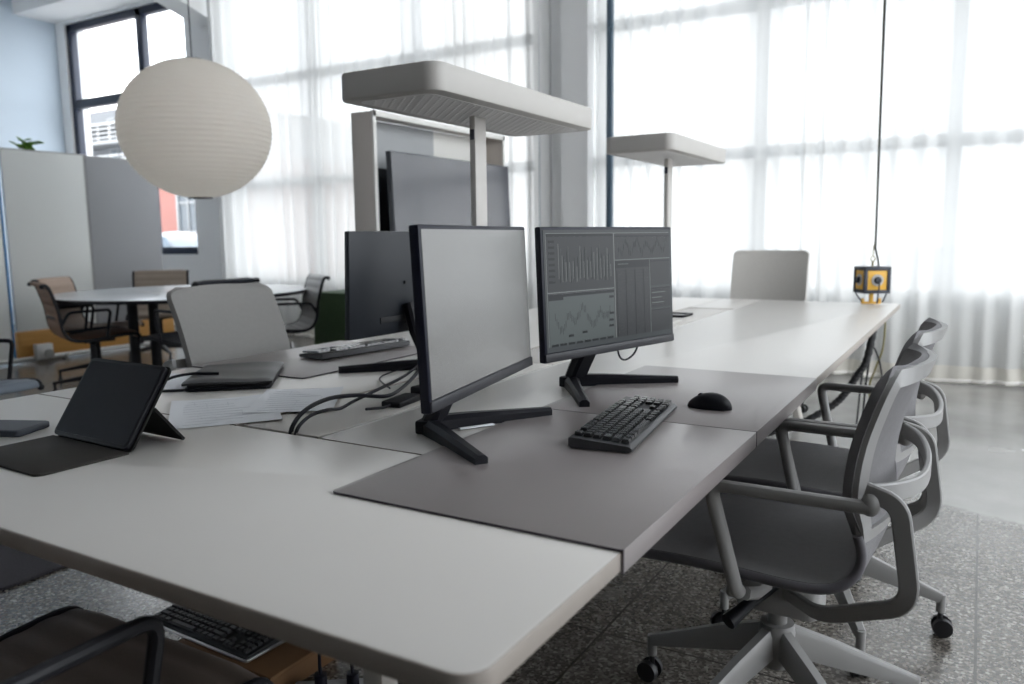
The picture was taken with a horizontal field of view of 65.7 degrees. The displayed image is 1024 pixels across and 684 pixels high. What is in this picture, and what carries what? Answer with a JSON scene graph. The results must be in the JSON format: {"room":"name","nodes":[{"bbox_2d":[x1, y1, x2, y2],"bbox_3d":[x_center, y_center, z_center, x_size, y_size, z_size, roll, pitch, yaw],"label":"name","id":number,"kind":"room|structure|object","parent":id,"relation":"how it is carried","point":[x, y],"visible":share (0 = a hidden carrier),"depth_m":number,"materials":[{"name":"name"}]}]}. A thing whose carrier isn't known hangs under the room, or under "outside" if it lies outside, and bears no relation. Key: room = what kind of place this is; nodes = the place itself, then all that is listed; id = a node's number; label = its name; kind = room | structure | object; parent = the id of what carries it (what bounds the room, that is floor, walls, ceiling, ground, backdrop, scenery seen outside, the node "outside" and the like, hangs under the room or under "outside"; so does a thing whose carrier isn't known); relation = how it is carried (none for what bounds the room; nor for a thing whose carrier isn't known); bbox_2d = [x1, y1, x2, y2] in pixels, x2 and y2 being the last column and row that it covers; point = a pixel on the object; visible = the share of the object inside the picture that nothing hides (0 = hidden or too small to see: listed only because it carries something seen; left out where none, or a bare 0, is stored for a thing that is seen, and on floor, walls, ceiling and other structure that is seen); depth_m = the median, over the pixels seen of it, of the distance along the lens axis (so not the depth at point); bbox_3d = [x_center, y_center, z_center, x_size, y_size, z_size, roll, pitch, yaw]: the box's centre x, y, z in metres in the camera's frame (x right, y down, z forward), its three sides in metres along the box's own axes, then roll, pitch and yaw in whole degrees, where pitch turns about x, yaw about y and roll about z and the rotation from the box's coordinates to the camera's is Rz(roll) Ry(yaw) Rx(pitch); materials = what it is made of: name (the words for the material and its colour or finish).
{"room":"open-plan office","nodes":[
{"label":"open-plan office","id":0,"kind":"room"},
{"bbox_2d":[0,0,65,323],"bbox_3d":[-9.941,-2.127,6.771,0.200,5.000,12.400,4,9,30],"label":"wall","id":1,"kind":"structure","parent":0,"point":[30,90],"depth_m":11.44,"materials":[{"name":"paint"}]},
{"bbox_2d":[0,324,1023,683],"bbox_3d":[-3.272,0.833,3.228,15.600,0.100,12.400,4,9,30],"label":"floor","id":2,"kind":"structure","parent":0,"point":[972,552],"depth_m":2.59,"materials":[{"name":"carpet"}]},
{"bbox_2d":[0,188,16,360],"bbox_3d":[-5.103,-0.746,7.021,0.036,2.000,1.179,4,9,30],"label":"whiteboard","id":3,"kind":"object","parent":2,"relation":"on","point":[6,316],"visible":0.82,"depth_m":7.52,"materials":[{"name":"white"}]},
{"bbox_2d":[0,339,44,394],"bbox_3d":[-2.809,0.245,3.942,0.671,0.868,0.579,2,8,20],"label":"sling chair","id":4,"kind":"object","parent":2,"relation":"on","point":[9,385],"visible":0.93,"depth_m":4.03,"materials":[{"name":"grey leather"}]},
{"bbox_2d":[9,137,44,149],"bbox_3d":[-4.841,-0.954,8.020,0.309,2.184,0.344,4,9,30],"label":"potted plant","id":5,"kind":"object","parent":2,"relation":"on","point":[24,145],"visible":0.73,"depth_m":7.86,"materials":[{"name":"green plant"}]},
{"bbox_2d":[0,544,64,590],"bbox_3d":[-2.968,0.836,2.756,2.250,0.012,1.750,4,9,30],"label":"rug","id":6,"kind":"object","parent":2,"relation":"on","point":[17,567],"visible":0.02,"depth_m":2.83,"materials":[{"name":"grey carpet"}]},
{"bbox_2d":[0,147,97,331],"bbox_3d":[-4.590,-1.002,7.876,0.034,1.751,0.830,4,9,30],"label":"partition panel","id":7,"kind":"object","parent":2,"relation":"on","point":[45,197],"visible":0.77,"depth_m":7.79,"materials":[{"name":"grey fabric"}]},
{"bbox_2d":[0,341,150,364],"bbox_3d":[-4.607,0.153,7.878,0.070,0.061,2.950,4,9,30],"label":"conduit pipe","id":8,"kind":"object","parent":2,"relation":"on","point":[70,353],"visible":0.68,"depth_m":8.07,"materials":[{"name":"white plastic"}]},
{"bbox_2d":[33,343,54,359],"bbox_3d":[-4.585,0.092,7.768,0.090,0.150,0.160,4,9,30],"label":"box","id":9,"kind":"object","parent":8,"relation":"attached to","point":[42,351],"visible":1,"depth_m":7.74,"materials":[{"name":"white plastic"}]},
{"bbox_2d":[44,349,54,357],"bbox_3d":[-4.540,0.115,7.780,0.020,0.089,0.089,4,9,30],"label":"socket","id":10,"kind":"object","parent":9,"relation":"attached to","point":[48,353],"depth_m":7.77,"materials":[{"name":"grey plastic"}]},
{"bbox_2d":[27,282,141,390],"bbox_3d":[-3.296,-0.042,6.151,0.671,0.868,0.579,-7,10,-39],"label":"sling chair","id":11,"kind":"object","parent":2,"relation":"on","point":[55,323],"visible":0.94,"depth_m":6.02,"materials":[{"name":"brown leather"}]},
{"bbox_2d":[31,276,144,379],"bbox_3d":[-3.610,-0.125,6.811,0.671,0.868,0.598,-1,8,-1],"label":"sling chair","id":12,"kind":"object","parent":2,"relation":"on","point":[75,323],"visible":0.45,"depth_m":6.78,"materials":[{"name":"beige leather"}]},
{"bbox_2d":[14,318,174,357],"bbox_3d":[-4.375,-0.069,8.429,0.100,0.250,1.730,4,9,30],"label":"plinth","id":13,"kind":"object","parent":2,"relation":"on","point":[24,340],"visible":0.3,"depth_m":7.98,"materials":[{"name":"orange wood"}]},
{"bbox_2d":[84,156,163,323],"bbox_3d":[-4.182,-1.099,8.604,0.054,1.742,0.820,4,9,30],"label":"partition panel","id":14,"kind":"object","parent":2,"relation":"on","point":[124,213],"visible":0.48,"depth_m":8.50,"materials":[{"name":"grey fabric"}]},
{"bbox_2d":[0,605,273,683],"bbox_3d":[-0.778,0.590,1.146,0.579,0.868,0.671,4,9,30],"label":"sling chair","id":15,"kind":"object","parent":2,"relation":"on","point":[73,644],"visible":1,"depth_m":1.30,"materials":[{"name":"brown leather"}]},
{"bbox_2d":[125,270,188,360],"bbox_3d":[-3.537,-0.279,7.964,0.598,0.868,0.671,-3,8,-17],"label":"sling chair","id":16,"kind":"object","parent":2,"relation":"on","point":[142,278],"visible":0.34,"depth_m":8.12,"materials":[{"name":"brown fabric"}]},
{"bbox_2d":[53,284,306,365],"bbox_3d":[-2.769,-0.064,6.751,2.040,0.742,2.080,-1,8,0],"label":"meeting table","id":17,"kind":"object","parent":2,"relation":"on","point":[131,297],"visible":0.39,"depth_m":6.65,"materials":[{"name":"white laminate"}]},
{"bbox_2d":[139,277,259,346],"bbox_3d":[-2.232,-0.010,5.702,0.671,0.898,0.598,4,9,30],"label":"sling chair","id":18,"kind":"object","parent":2,"relation":"on","point":[171,338],"visible":0.23,"depth_m":5.51,"materials":[{"name":"black leather"}]},
{"bbox_2d":[162,282,294,370],"bbox_3d":[-0.932,0.273,3.104,0.723,0.983,0.687,4,9,34],"label":"chair","id":19,"kind":"object","parent":2,"relation":"on","point":[214,322],"visible":0.18,"depth_m":3.20,"materials":[{"name":"grey plastic"}]},
{"bbox_2d":[178,638,333,683],"bbox_3d":[-0.703,0.854,2.198,0.370,0.068,0.250,4,9,30],"label":"storage box","id":20,"kind":"object","parent":2,"relation":"on","point":[287,663],"visible":0.18,"depth_m":2.09,"materials":[{"name":"brown cardboard"}]},
{"bbox_2d":[152,604,284,662],"bbox_3d":[-0.837,0.801,2.230,0.439,0.033,0.142,4,9,32],"label":"keyboard","id":21,"kind":"object","parent":20,"relation":"on","point":[244,645],"visible":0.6,"depth_m":2.17,"materials":[{"name":"black plastic"}]},
{"bbox_2d":[275,274,329,332],"bbox_3d":[-1.894,-0.118,6.598,0.671,0.868,0.598,-5,8,-27],"label":"sling chair","id":22,"kind":"object","parent":2,"relation":"on","point":[314,283],"visible":0.62,"depth_m":6.56,"materials":[{"name":"grey leather"}]},
{"bbox_2d":[0,394,620,683],"bbox_3d":[-0.679,0.602,1.538,1.868,0.740,0.619,4,9,30],"label":"desk","id":23,"kind":"object","parent":2,"relation":"on","point":[244,527],"visible":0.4,"depth_m":1.08,"materials":[{"name":"laminate"}]},
{"bbox_2d":[0,420,49,436],"bbox_3d":[-1.172,0.194,1.788,0.210,0.015,0.104,0,8,6],"label":"phone","id":24,"kind":"object","parent":23,"relation":"on","point":[8,428],"visible":1,"depth_m":1.77,"materials":[{"name":"grey plastic"}]},
{"bbox_2d":[0,358,184,476],"bbox_3d":[-0.894,0.138,1.618,0.280,0.163,0.305,4,9,32],"label":"tablet","id":25,"kind":"object","parent":23,"relation":"on","point":[114,402],"visible":1,"depth_m":1.64,"materials":[{"name":"black plastic"}]},
{"bbox_2d":[295,653,363,683],"bbox_3d":[-0.429,0.559,1.989,0.260,0.700,0.094,-1,8,-4],"label":"power strip","id":26,"kind":"object","parent":2,"relation":"on","point":[352,676],"visible":0.2,"depth_m":2.00,"materials":[{"name":"grey plastic"}]},
{"bbox_2d":[314,289,347,344],"bbox_3d":[-1.608,-0.172,7.792,0.540,0.655,0.450,4,9,30],"label":"pouf","id":27,"kind":"object","parent":2,"relation":"on","point":[330,325],"visible":0.17,"depth_m":7.60,"materials":[{"name":"green fabric"}]},
{"bbox_2d":[206,0,538,337],"bbox_3d":[-1.767,-2.355,8.811,4.685,4.721,0.201,4,9,30],"label":"curtain","id":28,"kind":"object","parent":2,"relation":"on","point":[288,224],"visible":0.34,"depth_m":9.05,"materials":[{"name":"white fabric"}]},
{"bbox_2d":[351,109,504,230],"bbox_3d":[-0.573,-0.672,6.271,0.200,2.031,1.736,4,9,30],"label":"frame","id":29,"kind":"object","parent":2,"relation":"on","point":[371,138],"visible":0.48,"depth_m":5.73,"materials":[{"name":"white paint"}]},
{"bbox_2d":[378,168,389,230],"bbox_3d":[-0.775,-0.488,6.030,0.070,1.596,0.970,4,9,30],"label":"screen","id":30,"kind":"object","parent":29,"relation":"on","point":[384,221],"visible":0.02,"depth_m":5.70,"materials":[{"name":"grey"}]},
{"bbox_2d":[386,151,510,230],"bbox_3d":[-0.398,-0.527,6.170,0.180,1.755,1.580,4,9,30],"label":"screen","id":31,"kind":"object","parent":2,"relation":"on","point":[422,189],"visible":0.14,"depth_m":5.86,"materials":[{"name":"grey"}]},
{"bbox_2d":[40,297,899,454],"bbox_3d":[0.495,0.328,3.518,1.868,0.746,4.008,4,9,30],"label":"desk","id":32,"kind":"object","parent":2,"relation":"on","point":[811,339],"visible":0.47,"depth_m":2.61,"materials":[{"name":"laminate"}]},
{"bbox_2d":[162,361,283,391],"bbox_3d":[-0.887,0.098,2.385,0.358,0.040,0.344,-2,8,-10],"label":"portfolio","id":33,"kind":"object","parent":32,"relation":"on","point":[245,375],"visible":0.95,"depth_m":2.29,"materials":[{"name":"grey leather"}]},
{"bbox_2d":[163,373,191,389],"bbox_3d":[-0.987,0.115,2.364,0.150,0.003,0.275,-2,8,-10],"label":"paper sheet","id":34,"kind":"object","parent":33,"relation":"in","point":[175,383],"visible":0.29,"depth_m":2.33,"materials":[{"name":"white paper"}]},
{"bbox_2d":[169,393,282,428],"bbox_3d":[-0.716,0.169,1.970,0.250,0.005,0.330,-4,8,-21],"label":"paper sheet","id":35,"kind":"object","parent":32,"relation":"on","point":[222,411],"visible":0.96,"depth_m":1.94,"materials":[{"name":"grey paper"}]},
{"bbox_2d":[182,398,247,425],"bbox_3d":[-0.730,0.168,1.977,0.168,0.001,0.302,-4,8,-21],"label":"print","id":36,"kind":"object","parent":35,"relation":"on","point":[203,412],"depth_m":1.96,"materials":[{"name":"grey paper"}]},
{"bbox_2d":[245,387,343,412],"bbox_3d":[-0.563,0.150,2.082,0.210,0.004,0.297,-2,8,-6],"label":"paper sheet","id":37,"kind":"object","parent":32,"relation":"on","point":[286,400],"visible":0.88,"depth_m":2.07,"materials":[{"name":"grey paper"}]},
{"bbox_2d":[257,388,321,410],"bbox_3d":[-0.568,0.149,2.092,0.151,0.001,0.272,-2,8,-6],"label":"print","id":38,"kind":"object","parent":37,"relation":"on","point":[285,399],"depth_m":2.08,"materials":[{"name":"grey paper"}]},
{"bbox_2d":[191,341,416,378],"bbox_3d":[-0.672,0.068,2.841,0.516,0.034,0.725,4,9,30],"label":"desk pad","id":39,"kind":"object","parent":32,"relation":"on","point":[295,366],"visible":0.59,"depth_m":2.76,"materials":[{"name":"beige leather"}]},
{"bbox_2d":[299,338,409,359],"bbox_3d":[-0.576,0.021,2.938,0.130,0.033,0.425,5,9,37],"label":"keyboard","id":40,"kind":"object","parent":39,"relation":"on","point":[337,351],"visible":1,"depth_m":2.87,"materials":[{"name":"grey plastic"}]},
{"bbox_2d":[288,368,417,434],"bbox_3d":[-0.340,0.130,2.078,0.066,0.126,0.744,2,8,21],"label":"cable","id":41,"kind":"object","parent":32,"relation":"on","point":[351,395],"visible":0.74,"depth_m":1.94,"materials":[{"name":"black plastic"}]},
{"bbox_2d":[294,364,417,434],"bbox_3d":[-0.361,0.138,2.105,0.029,0.105,0.780,2,8,18],"label":"cable","id":42,"kind":"object","parent":32,"relation":"on","point":[307,417],"visible":0.66,"depth_m":1.98,"materials":[{"name":"black plastic"}]},
{"bbox_2d":[338,231,417,372],"bbox_3d":[-0.342,-0.140,2.599,0.236,0.443,0.550,4,9,32],"label":"monitor","id":43,"kind":"object","parent":32,"relation":"on","point":[379,301],"visible":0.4,"depth_m":2.48,"materials":[{"name":"black plastic"}]},
{"bbox_2d":[365,393,419,410],"bbox_3d":[-0.298,0.155,2.008,0.055,0.016,0.201,2,8,22],"label":"power adapter","id":44,"kind":"object","parent":32,"relation":"on","point":[404,399],"visible":0.91,"depth_m":2.00,"materials":[{"name":"black plastic"}]},
{"bbox_2d":[379,363,417,388],"bbox_3d":[-0.358,0.097,2.363,0.096,0.029,0.301,1,8,11],"label":"cable","id":45,"kind":"object","parent":32,"relation":"on","point":[381,376],"visible":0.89,"depth_m":2.46,"materials":[{"name":"black plastic"}]},
{"bbox_2d":[410,385,419,393],"bbox_3d":[-0.190,0.122,2.208,0.060,0.026,0.210,5,9,36],"label":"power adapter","id":46,"kind":"object","parent":32,"relation":"on","point":[414,389],"visible":0.05,"depth_m":2.13,"materials":[{"name":"black plastic"}]},
{"bbox_2d":[341,60,591,225],"bbox_3d":[-0.084,-0.326,2.440,0.325,0.851,0.925,4,9,30],"label":"desk lamp","id":47,"kind":"object","parent":32,"relation":"on","point":[439,91],"visible":0.97,"depth_m":2.20,"materials":[{"name":"grey metal"}]},
{"bbox_2d":[361,93,576,135],"bbox_3d":[-0.089,-0.676,2.394,0.240,0.002,0.865,4,9,30],"label":"diffuser","id":48,"kind":"object","parent":47,"relation":"attached to","point":[436,106],"depth_m":2.29,"materials":[{"name":"white plastic"}]},
{"bbox_2d":[333,409,755,574],"bbox_3d":[0.108,0.236,1.501,0.524,0.034,0.728,4,9,30],"label":"desk pad","id":49,"kind":"object","parent":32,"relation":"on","point":[531,481],"visible":0.77,"depth_m":1.36,"materials":[{"name":"beige leather"}]},
{"bbox_2d":[409,224,551,464],"bbox_3d":[-0.104,-0.015,1.633,0.236,0.443,0.550,2,8,19],"label":"monitor","id":50,"kind":"object","parent":49,"relation":"on","point":[470,290],"visible":1,"depth_m":1.55,"materials":[{"name":"black plastic"}]},
{"bbox_2d":[568,395,676,452],"bbox_3d":[0.253,0.171,1.733,0.130,0.033,0.425,3,8,23],"label":"keyboard","id":51,"kind":"object","parent":49,"relation":"on","point":[623,426],"visible":1,"depth_m":1.65,"materials":[{"name":"grey plastic"}]},
{"bbox_2d":[606,133,725,323],"bbox_3d":[0.755,-0.517,3.813,0.316,0.851,0.840,4,9,30],"label":"desk lamp","id":52,"kind":"object","parent":32,"relation":"on","point":[668,150],"visible":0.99,"depth_m":3.56,"materials":[{"name":"grey metal"}]},
{"bbox_2d":[617,151,716,165],"bbox_3d":[0.751,-0.868,3.766,0.240,0.002,0.780,4,9,30],"label":"diffuser","id":53,"kind":"object","parent":52,"relation":"attached to","point":[676,158],"depth_m":3.70,"materials":[{"name":"white plastic"}]},
{"bbox_2d":[542,366,816,446],"bbox_3d":[0.476,0.150,2.122,0.524,0.034,0.720,4,9,30],"label":"desk pad","id":54,"kind":"object","parent":32,"relation":"on","point":[760,403],"visible":0.81,"depth_m":2.07,"materials":[{"name":"beige leather"}]},
{"bbox_2d":[535,227,678,406],"bbox_3d":[0.223,-0.085,2.127,0.236,0.443,0.551,6,10,42],"label":"monitor","id":55,"kind":"object","parent":54,"relation":"on","point":[600,290],"visible":1,"depth_m":2.06,"materials":[{"name":"black plastic"}]},
{"bbox_2d":[617,347,637,360],"bbox_3d":[0.325,-0.002,2.229,0.017,0.111,0.152,5,10,39],"label":"cable","id":56,"kind":"object","parent":55,"relation":"hanging from","point":[634,352],"visible":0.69,"depth_m":2.24,"materials":[{"name":"black plastic"}]},
{"bbox_2d":[687,392,731,410],"bbox_3d":[0.478,0.140,1.917,0.110,0.038,0.062,4,9,34],"label":"computer mouse","id":57,"kind":"object","parent":54,"relation":"on","point":[712,401],"visible":1,"depth_m":1.89,"materials":[{"name":"black plastic"}]},
{"bbox_2d":[673,312,692,317],"bbox_3d":[0.869,-0.143,4.172,0.124,0.013,0.154,4,9,30],"label":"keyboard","id":58,"kind":"object","parent":32,"relation":"on","point":[675,314],"visible":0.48,"depth_m":4.17,"materials":[{"name":"black plastic"}]},
{"bbox_2d":[768,331,876,435],"bbox_3d":[1.681,0.206,4.367,0.593,0.690,0.062,2,8,17],"label":"cable sleeve","id":59,"kind":"object","parent":32,"relation":"hanging from","point":[870,344],"visible":0.52,"depth_m":4.29,"materials":[{"name":"black plastic"}]},
{"bbox_2d":[862,363,869,412],"bbox_3d":[2.089,0.166,4.643,0.026,0.699,0.065,-6,9,-37],"label":"cable","id":60,"kind":"object","parent":32,"relation":"hanging from","point":[867,371],"visible":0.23,"depth_m":4.65,"materials":[{"name":"black plastic"}]},
{"bbox_2d":[856,347,882,423],"bbox_3d":[2.102,0.266,4.639,0.156,0.502,0.037,1,8,13],"label":"cable","id":61,"kind":"object","parent":32,"relation":"hanging from","point":[874,348],"visible":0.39,"depth_m":4.65,"materials":[{"name":"black plastic"}]},
{"bbox_2d":[869,322,885,396],"bbox_3d":[2.148,0.159,4.695,0.066,0.700,0.119,0,8,6],"label":"cable","id":62,"kind":"object","parent":32,"relation":"hanging from","point":[885,322],"visible":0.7,"depth_m":4.63,"materials":[{"name":"black plastic"}]},
{"bbox_2d":[539,0,593,226],"bbox_3d":[0.516,-2.359,7.562,0.590,5.000,0.300,4,9,30],"label":"wall pier","id":63,"kind":"object","parent":2,"relation":"on","point":[566,27],"visible":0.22,"depth_m":7.46,"materials":[{"name":"grey paint"}]},
{"bbox_2d":[606,0,613,226],"bbox_3d":[0.881,-2.305,7.119,0.052,5.000,0.052,4,9,30],"label":"trim","id":64,"kind":"structure","parent":2,"relation":"on","point":[610,3],"depth_m":7.12,"materials":[{"name":"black metal"}]},
{"bbox_2d":[727,250,809,412],"bbox_3d":[1.665,-0.084,5.327,0.691,1.046,0.681,4,9,33],"label":"chair","id":65,"kind":"object","parent":2,"relation":"on","point":[756,274],"visible":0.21,"depth_m":5.51,"materials":[{"name":"grey plastic"}]},
{"bbox_2d":[637,343,941,683],"bbox_3d":[0.605,0.458,1.846,0.691,0.910,0.707,4,9,32],"label":"chair","id":66,"kind":"object","parent":2,"relation":"on","point":[780,552],"visible":0.94,"depth_m":1.73,"materials":[{"name":"grey plastic"}]},
{"bbox_2d":[593,0,1023,385],"bbox_3d":[3.407,-2.018,5.786,6.294,4.721,0.222,4,9,30],"label":"curtain","id":67,"kind":"object","parent":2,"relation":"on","point":[789,90],"visible":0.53,"depth_m":6.30,"materials":[{"name":"white fabric"}]},
{"bbox_2d":[710,318,952,676],"bbox_3d":[0.951,0.386,2.364,0.682,0.910,0.677,4,9,31],"label":"chair","id":68,"kind":"object","parent":2,"relation":"on","point":[819,468],"visible":0.45,"depth_m":2.31,"materials":[{"name":"grey plastic"}]},
{"bbox_2d":[55,0,993,367],"bbox_3d":[-0.112,-2.446,8.274,15.600,5.000,0.300,4,9,30],"label":"wall","id":69,"kind":"structure","parent":0,"point":[204,265],"depth_m":10.82,"materials":[{"name":"white paint"}]},
{"bbox_2d":[66,3,197,253],"bbox_3d":[-5.334,-2.930,11.233,2.760,3.350,0.100,4,9,30],"label":"window","id":70,"kind":"structure","parent":69,"relation":"in","point":[140,14],"depth_m":11.36,"materials":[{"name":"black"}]},
{"bbox_2d":[539,135,539,226],"bbox_3d":[-1.703,-2.691,8.937,4.660,4.150,0.060,4,9,30],"label":"window","id":71,"kind":"structure","parent":69,"relation":"in","point":[539,135],"depth_m":7.88,"materials":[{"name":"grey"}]},
{"bbox_3d":[-3.334,-4.222,2.559,15.600,0.100,12.400,4,9,30],"label":"ceiling","id":72,"kind":"structure","parent":0,"visible":0},
{"bbox_2d":[11,0,146,23],"bbox_3d":[-5.625,-4.915,10.672,3.200,0.660,0.600,4,9,30],"label":"ceiling beam","id":73,"kind":"structure","parent":72,"relation":"attached to","point":[51,11],"depth_m":11.01,"materials":[{"name":"paint"}]},
{"bbox_2d":[154,0,207,27],"bbox_3d":[-4.874,-4.351,8.338,0.350,1.123,3.940,4,9,30],"label":"beam","id":74,"kind":"structure","parent":72,"relation":"attached to","point":[197,8],"depth_m":9.78,"materials":[{"name":"paint"}]},
{"bbox_2d":[115,0,271,198],"bbox_3d":[-2.484,-2.873,6.032,1.139,3.506,1.139,-6,9,-37],"label":"paper lantern","id":75,"kind":"object","parent":72,"relation":"hanging from","point":[191,127],"visible":1,"depth_m":5.79,"materials":[{"name":"white paper"}]},
{"bbox_2d":[853,0,891,303],"bbox_3d":[2.103,-2.326,4.410,0.209,4.240,0.182,-1,8,1],"label":"cube","id":76,"kind":"object","parent":72,"relation":"hanging from","point":[871,280],"visible":1,"depth_m":4.61,"materials":[{"name":"yellow plastic"}]},
{"bbox_2d":[854,274,861,300],"bbox_3d":[2.054,-0.316,4.691,0.053,0.172,0.064,4,9,30],"label":"socket","id":77,"kind":"object","parent":76,"relation":"attached to","point":[857,277],"depth_m":4.69,"materials":[{"name":"grey plastic"}]},
{"bbox_2d":[871,274,883,303],"bbox_3d":[2.125,-0.307,4.615,0.064,0.171,0.051,4,9,30],"label":"socket","id":78,"kind":"object","parent":76,"relation":"attached to","point":[877,280],"depth_m":4.61,"materials":[{"name":"grey plastic"}]},
{"bbox_3d":[8.207,-4.336,41.369,160.000,0.100,65.000,4,9,30],"label":"street","id":79,"kind":"object","parent":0,"visible":0},
{"bbox_2d":[90,109,125,158],"bbox_3d":[-25.119,-9.192,49.305,34.600,8.250,9.850,4,9,30],"label":"apartment building","id":80,"kind":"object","parent":79,"relation":"on","point":[105,143],"visible":0.05,"depth_m":42.73,"materials":[{"name":"grey"}]},
{"bbox_2d":[159,188,196,232],"bbox_3d":[-12.000,-4.588,29.782,13.400,3.930,6.300,4,9,30],"label":"brick building","id":81,"kind":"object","parent":79,"relation":"on","point":[178,213],"visible":0.03,"depth_m":25.72,"materials":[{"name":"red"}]},
{"bbox_2d":[162,231,197,246],"bbox_3d":[-8.024,-1.945,19.010,4.100,1.420,1.744,4,9,30],"label":"car","id":82,"kind":"object","parent":79,"relation":"on","point":[172,238],"visible":0.12,"depth_m":18.27,"materials":[{"name":"white paint"}]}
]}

